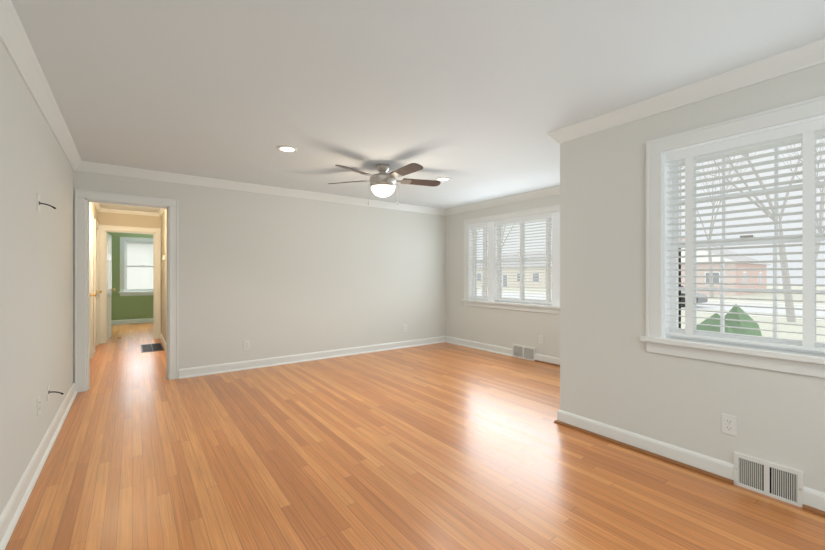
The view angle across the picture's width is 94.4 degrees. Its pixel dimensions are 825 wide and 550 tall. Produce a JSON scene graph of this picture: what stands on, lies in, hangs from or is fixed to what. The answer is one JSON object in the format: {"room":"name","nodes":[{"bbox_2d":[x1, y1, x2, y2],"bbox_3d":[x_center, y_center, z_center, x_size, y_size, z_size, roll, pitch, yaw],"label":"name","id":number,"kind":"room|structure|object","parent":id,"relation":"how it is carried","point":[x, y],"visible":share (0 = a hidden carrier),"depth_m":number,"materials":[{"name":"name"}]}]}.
{"room":"empty living room","nodes":[
{"label":"empty living room","id":0,"kind":"room"},
{"bbox_2d":[0,40,100,515],"bbox_3d":[-2.636,0.020,2.685,0.150,2.400,10.050,0,0,-36],"label":"wall","id":1,"kind":"structure","parent":0,"point":[36,302],"depth_m":2.26,"materials":[{"name":"white paint"}]},
{"bbox_2d":[37,396,39,415],"bbox_3d":[-2.416,0.845,2.469,0.010,0.114,0.070,0,0,-36],"label":"electrical outlet","id":2,"kind":"object","parent":1,"relation":"attached to","point":[38,405],"visible":1,"depth_m":2.45,"materials":[{"name":"white plastic"}]},
{"bbox_2d":[0,383,77,549],"bbox_3d":[-1.551,1.166,1.313,0.034,0.108,6.552,0,0,-36],"label":"baseboard","id":3,"kind":"structure","parent":1,"relation":"attached to","point":[12,512],"depth_m":2.21,"materials":[{"name":"white paint"}]},
{"bbox_2d":[0,0,83,171],"bbox_3d":[-1.541,-1.133,1.331,0.072,0.095,6.570,0,0,-36],"label":"crown molding","id":4,"kind":"structure","parent":1,"relation":"attached to","point":[14,39],"depth_m":2.16,"materials":[{"name":"white paint"}]},
{"bbox_2d":[37,193,55,212],"bbox_3d":[-2.385,-0.465,2.492,0.087,0.114,0.070,0,0,-36],"label":"outlet plate","id":5,"kind":"object","parent":1,"relation":"attached to","point":[38,203],"visible":1,"depth_m":2.46,"materials":[{"name":"white plastic"}]},
{"bbox_2d":[47,383,63,400],"bbox_3d":[-2.592,0.845,2.774,0.087,0.114,0.070,0,0,-36],"label":"outlet plate","id":6,"kind":"object","parent":1,"relation":"attached to","point":[48,391],"visible":1,"depth_m":2.76,"materials":[{"name":"white plastic"}]},
{"bbox_2d":[89,210,92,357],"bbox_3d":[-4.558,0.166,5.276,0.168,2.109,0.938,0,0,-36],"label":"door frame","id":7,"kind":"structure","parent":1,"relation":"attached to","point":[91,281],"depth_m":5.62,"materials":[{"name":"white paint"}]},
{"bbox_2d":[89,221,95,358],"bbox_3d":[-4.525,0.215,5.296,0.171,1.990,0.739,0,0,-36],"label":"door","id":8,"kind":"structure","parent":1,"relation":"in","point":[93,294],"depth_m":5.51,"materials":[{"name":"white paint"}]},
{"bbox_2d":[94,203,101,211],"bbox_3d":[-4.563,-1.150,5.421,0.045,0.060,3.360,0,0,-36],"label":"crown molding","id":9,"kind":"structure","parent":1,"relation":"attached to","point":[100,209],"depth_m":6.48,"materials":[{"name":"white paint"}]},
{"bbox_2d":[107,232,152,319],"bbox_3d":[-7.185,0.020,9.612,6.200,2.400,0.200,0,0,-36],"label":"wall","id":10,"kind":"structure","parent":0,"point":[130,307],"depth_m":9.48,"materials":[{"name":"green paint"}]},
{"bbox_2d":[111,318,152,324],"bbox_3d":[-6.839,1.166,9.732,3.900,0.108,0.016,0,0,-36],"label":"baseboard","id":11,"kind":"structure","parent":10,"relation":"attached to","point":[133,321],"depth_m":9.57,"materials":[{"name":"white paint"}]},
{"bbox_2d":[118,237,152,295],"bbox_3d":[-6.908,-0.211,9.793,1.000,1.468,0.275,0,0,-36],"label":"window","id":12,"kind":"structure","parent":10,"relation":"in","point":[124,290],"depth_m":9.60,"materials":[{"name":"white paint"}]},
{"bbox_2d":[101,212,160,228],"bbox_3d":[-5.175,0.020,7.037,0.910,2.400,0.030,0,0,-36],"label":"wall","id":13,"kind":"structure","parent":0,"point":[119,219],"depth_m":7.03,"materials":[{"name":"beige paint"}]},
{"bbox_2d":[102,208,157,215],"bbox_3d":[-5.187,-1.150,7.019,0.810,0.060,0.045,0,0,-36],"label":"crown molding","id":14,"kind":"structure","parent":13,"relation":"attached to","point":[103,210],"depth_m":7.01,"materials":[{"name":"white paint"}]},
{"bbox_2d":[161,209,165,340],"bbox_3d":[-3.775,0.020,6.000,0.120,2.400,3.360,0,0,-36],"label":"wall","id":15,"kind":"structure","parent":0,"point":[163,276],"depth_m":6.79,"materials":[{"name":"beige paint"}]},
{"bbox_2d":[158,209,164,216],"bbox_3d":[-3.841,-1.150,5.951,0.045,0.060,3.360,0,0,-36],"label":"crown molding","id":16,"kind":"structure","parent":15,"relation":"attached to","point":[161,211],"depth_m":6.98,"materials":[{"name":"white paint"}]},
{"bbox_2d":[160,334,165,350],"bbox_3d":[-3.829,1.166,5.960,0.016,0.108,3.320,0,0,-36],"label":"baseboard","id":17,"kind":"structure","parent":15,"relation":"attached to","point":[163,341],"depth_m":6.57,"materials":[{"name":"white paint"}]},
{"bbox_2d":[73,170,444,382],"bbox_3d":[-2.503,0.020,4.775,8.020,2.400,0.120,0,0,-36],"label":"wall","id":18,"kind":"structure","parent":0,"point":[269,275],"depth_m":5.30,"materials":[{"name":"white paint"}]},
{"bbox_2d":[75,189,177,391],"bbox_3d":[-3.173,0.166,4.283,0.915,2.109,0.168,0,0,-36],"label":"door frame","id":19,"kind":"structure","parent":18,"relation":"attached to","point":[83,198],"depth_m":4.07,"materials":[{"name":"white paint"}]},
{"bbox_2d":[244,340,249,349],"bbox_3d":[-2.150,0.910,4.954,0.070,0.114,0.010,0,0,-36],"label":"electrical outlet","id":20,"kind":"object","parent":18,"relation":"attached to","point":[246,345],"visible":1,"depth_m":4.95,"materials":[{"name":"white plastic"}]},
{"bbox_2d":[84,161,443,214],"bbox_3d":[-1.398,-1.133,5.467,5.020,0.095,0.072,0,0,-36],"label":"crown molding","id":21,"kind":"structure","parent":18,"relation":"attached to","point":[92,167],"depth_m":4.87,"materials":[{"name":"white paint"}]},
{"bbox_2d":[179,336,443,378],"bbox_3d":[-1.070,1.166,5.732,4.178,0.108,0.034,0,0,-36],"label":"baseboard","id":22,"kind":"structure","parent":18,"relation":"attached to","point":[266,362],"depth_m":5.34,"materials":[{"name":"white paint"}]},
{"bbox_2d":[5,322,824,549],"bbox_3d":[-2.485,1.270,4.751,8.020,0.100,13.600,0,0,-36],"label":"floor","id":23,"kind":"structure","parent":0,"point":[444,446],"depth_m":2.37,"materials":[{"name":"brown wood"}]},
{"bbox_2d":[141,343,163,352],"bbox_3d":[-4.370,1.217,6.406,0.300,0.006,0.800,0,0,-36],"label":"air vent","id":24,"kind":"object","parent":23,"relation":"on","point":[151,347],"depth_m":6.40,"materials":[{"name":"grey metal"}]},
{"bbox_2d":[11,0,824,212],"bbox_3d":[-2.485,-1.240,4.751,8.020,0.120,13.600,0,0,-36],"label":"ceiling","id":25,"kind":"structure","parent":0,"point":[475,101],"depth_m":2.26,"materials":[{"name":"white paint"}]},
{"bbox_2d":[277,145,297,152],"bbox_3d":[-1.171,-1.176,3.570,0.188,0.008,0.188,0,0,-36],"label":"recessed light","id":26,"kind":"object","parent":25,"relation":"in","point":[288,149],"visible":0.98,"depth_m":3.57,"materials":[{"name":"white paint"}]},
{"bbox_2d":[328,163,440,204],"bbox_3d":[-0.287,-0.969,4.089,1.275,0.423,1.220,0,0,-36],"label":"ceiling fan","id":27,"kind":"object","parent":25,"relation":"hanging from","point":[383,183],"visible":1,"depth_m":4.03,"materials":[{"name":"brown wood"}]},
{"bbox_2d":[435,177,450,180],"bbox_3d":[0.375,-1.176,4.692,0.188,0.008,0.188,0,0,-36],"label":"recessed light","id":28,"kind":"object","parent":25,"relation":"in","point":[443,179],"visible":0.98,"depth_m":4.68,"materials":[{"name":"white paint"}]},
{"bbox_2d":[445,194,680,357],"bbox_3d":[1.729,0.020,5.619,0.200,2.400,3.770,0,0,-36],"label":"wall","id":29,"kind":"structure","parent":0,"point":[507,328],"depth_m":6.14,"materials":[{"name":"white paint"}]},
{"bbox_2d":[444,336,511,355],"bbox_3d":[1.063,1.166,6.328,0.034,0.108,1.480,0,0,-36],"label":"baseboard","id":30,"kind":"structure","parent":29,"relation":"attached to","point":[472,344],"depth_m":6.28,"materials":[{"name":"white paint"}]},
{"bbox_2d":[444,186,559,215],"bbox_3d":[1.622,-1.133,5.535,0.072,0.095,3.360,0,0,-36],"label":"crown molding","id":31,"kind":"structure","parent":29,"relation":"attached to","point":[555,190],"depth_m":5.79,"materials":[{"name":"white paint"}]},
{"bbox_2d":[461,204,559,313],"bbox_3d":[1.663,-0.211,5.679,0.275,1.468,2.405,0,0,-36],"label":"window","id":32,"kind":"structure","parent":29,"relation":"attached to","point":[493,224],"depth_m":5.81,"materials":[{"name":"white paint"}]},
{"bbox_2d":[512,344,535,360],"bbox_3d":[1.625,1.127,5.574,0.022,0.185,0.400,0,0,-36],"label":"air vent","id":33,"kind":"object","parent":29,"relation":"in","point":[524,352],"visible":0.96,"depth_m":5.57,"materials":[{"name":"white metal"}]},
{"bbox_2d":[535,353,559,366],"bbox_3d":[2.167,1.166,4.825,0.034,0.108,1.450,0,0,-36],"label":"baseboard","id":34,"kind":"structure","parent":29,"relation":"attached to","point":[555,361],"depth_m":5.25,"materials":[{"name":"white paint"}]},
{"bbox_2d":[560,137,680,416],"bbox_3d":[2.072,0.020,3.657,1.970,2.400,0.200,0,0,-36],"label":"wall","id":35,"kind":"structure","parent":0,"point":[571,276],"depth_m":3.07,"materials":[{"name":"white paint"}]},
{"bbox_2d":[554,409,559,423],"bbox_3d":[1.909,1.166,3.682,1.804,0.108,0.034,0,0,-36],"label":"baseboard","id":36,"kind":"structure","parent":35,"relation":"attached to","point":[557,421],"depth_m":3.15,"materials":[{"name":"white paint"}]},
{"bbox_2d":[583,63,824,492],"bbox_3d":[2.342,0.020,1.795,0.200,2.400,3.120,0,0,-36],"label":"wall","id":37,"kind":"structure","parent":0,"point":[631,384],"depth_m":2.56,"materials":[{"name":"white paint"}]},
{"bbox_2d":[560,410,733,484],"bbox_3d":[1.542,1.166,2.686,0.034,0.108,1.135,0,0,-36],"label":"baseboard","id":38,"kind":"structure","parent":37,"relation":"attached to","point":[715,468],"depth_m":2.57,"materials":[{"name":"white paint"}]},
{"bbox_2d":[547,38,824,143],"bbox_3d":[2.066,-1.133,1.941,0.072,0.095,3.102,0,0,-36],"label":"crown molding","id":39,"kind":"structure","parent":37,"relation":"attached to","point":[811,54],"depth_m":2.32,"materials":[{"name":"white paint"}]},
{"bbox_2d":[722,413,736,435],"bbox_3d":[1.873,0.885,2.257,0.010,0.114,0.070,0,0,-36],"label":"electrical outlet","id":40,"kind":"object","parent":37,"relation":"attached to","point":[729,424],"visible":1,"depth_m":2.25,"materials":[{"name":"white plastic"}]},
{"bbox_2d":[640,95,824,377],"bbox_3d":[1.979,-0.194,2.260,0.275,1.433,1.060,0,0,-36],"label":"window","id":41,"kind":"structure","parent":37,"relation":"in","point":[667,156],"depth_m":2.27,"materials":[{"name":"white paint"}]},
{"bbox_2d":[734,452,803,507],"bbox_3d":[1.967,1.127,2.118,0.022,0.185,0.285,0,0,-36],"label":"air vent","id":42,"kind":"object","parent":37,"relation":"in","point":[775,480],"visible":1,"depth_m":2.11,"materials":[{"name":"white metal"}]},
{"bbox_2d":[803,486,824,516],"bbox_3d":[2.532,1.166,1.339,0.034,0.108,1.640,0,0,-36],"label":"baseboard","id":43,"kind":"structure","parent":37,"relation":"attached to","point":[813,499],"depth_m":1.97,"materials":[{"name":"white paint"}]},
{"bbox_3d":[-5.296,0.020,7.041,6.200,2.400,0.120,0,0,-36],"label":"wall","id":44,"kind":"structure","parent":0,"visible":0},
{"bbox_2d":[96,230,101,344],"bbox_3d":[-5.315,0.215,6.372,0.171,1.990,0.669,0,0,-36],"label":"door","id":45,"kind":"structure","parent":44,"relation":"in","point":[99,291],"depth_m":6.57,"materials":[{"name":"white paint"}]},
{"bbox_2d":[107,233,114,339],"bbox_3d":[-5.744,0.215,7.228,0.171,1.990,0.721,0,0,-36],"label":"door","id":46,"kind":"structure","parent":44,"relation":"in","point":[109,289],"depth_m":7.29,"materials":[{"name":"white paint"}]},
{"bbox_2d":[94,219,160,351],"bbox_3d":[-5.035,0.166,6.690,1.073,2.109,1.043,0,0,-36],"label":"door frame","id":47,"kind":"structure","parent":44,"relation":"attached to","point":[105,229],"depth_m":6.82,"materials":[{"name":"white paint"}]},
{"label":"outside","id":48,"kind":"structure","parent":0,"visible":0},
{"bbox_2d":[477,286,824,341],"bbox_3d":[18.258,2.120,25.820,180.000,0.200,160.000,0,0,-36],"label":"lawn","id":49,"kind":"structure","parent":48,"point":[770,327],"depth_m":20.03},
{"bbox_2d":[127,243,152,288],"bbox_3d":[-12.597,-1.130,20.526,16.800,6.300,9.800,0,0,-36],"label":"house","id":50,"kind":"structure","parent":49,"relation":"on","point":[148,275],"depth_m":15.88,"materials":[{"name":"white"}]},
{"bbox_2d":[502,223,514,246],"bbox_3d":[7.397,-3.619,28.917,8.898,11.404,5.760,0,0,-36],"label":"tree","id":51,"kind":"object","parent":49,"relation":"on","point":[503,233],"depth_m":28.53,"materials":[{"name":"plant"}]},
{"bbox_2d":[477,250,551,287],"bbox_3d":[19.462,-1.230,66.410,10.800,6.500,15.800,0,0,-36],"label":"house","id":52,"kind":"structure","parent":49,"relation":"on","point":[509,273],"depth_m":61.93,"materials":[{"name":"beige"}]},
{"bbox_2d":[477,290,824,320],"bbox_3d":[10.843,2.000,20.373,31.600,0.040,160.000,0,0,-36],"label":"sidewalk","id":53,"kind":"structure","parent":49,"relation":"on","point":[726,301],"depth_m":25.62,"materials":[{"name":"grey concrete"}]},
{"bbox_2d":[477,291,824,316],"bbox_3d":[18.661,2.010,26.116,7.000,0.020,160.000,0,0,-36],"label":"street","id":54,"kind":"structure","parent":49,"relation":"on","point":[712,307],"depth_m":23.49,"materials":[{"name":"grey asphalt"}]},
{"bbox_2d":[681,286,707,306],"bbox_3d":[16.458,1.300,25.230,1.800,1.380,4.580,0,0,-36],"label":"car","id":55,"kind":"object","parent":54,"relation":"on","point":[703,300],"depth_m":23.48,"materials":[{"name":"grey metal"}]},
{"bbox_2d":[681,238,769,294],"bbox_3d":[33.456,-1.330,45.669,12.800,6.700,11.800,0,0,-36],"label":"house","id":56,"kind":"structure","parent":49,"relation":"on","point":[735,273],"depth_m":39.79,"materials":[{"name":"red"}]},
{"bbox_2d":[683,153,772,296],"bbox_3d":[28.545,-5.568,36.077,9.960,15.297,8.858,0,0,-36],"label":"tree","id":57,"kind":"object","parent":49,"relation":"on","point":[710,259],"depth_m":34.95,"materials":[{"name":"plant"}]},
{"bbox_2d":[696,304,761,335],"bbox_3d":[2.699,1.200,3.446,1.202,1.899,0.845,0,0,-36],"label":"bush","id":58,"kind":"object","parent":49,"relation":"on","point":[729,322],"depth_m":3.26,"materials":[{"name":"green plant"}]},
{"bbox_2d":[681,143,802,321],"bbox_3d":[15.002,-4.272,16.699,8.416,12.716,10.077,0,0,-36],"label":"tree","id":59,"kind":"object","parent":49,"relation":"on","point":[789,296],"depth_m":16.48,"materials":[{"name":"plant"}]},
{"bbox_2d":[773,142,824,258],"bbox_3d":[35.273,-5.600,31.868,12.163,15.351,8.111,0,0,-36],"label":"tree","id":60,"kind":"object","parent":49,"relation":"on","point":[821,215],"depth_m":31.77,"materials":[{"name":"plant"}]}
]}

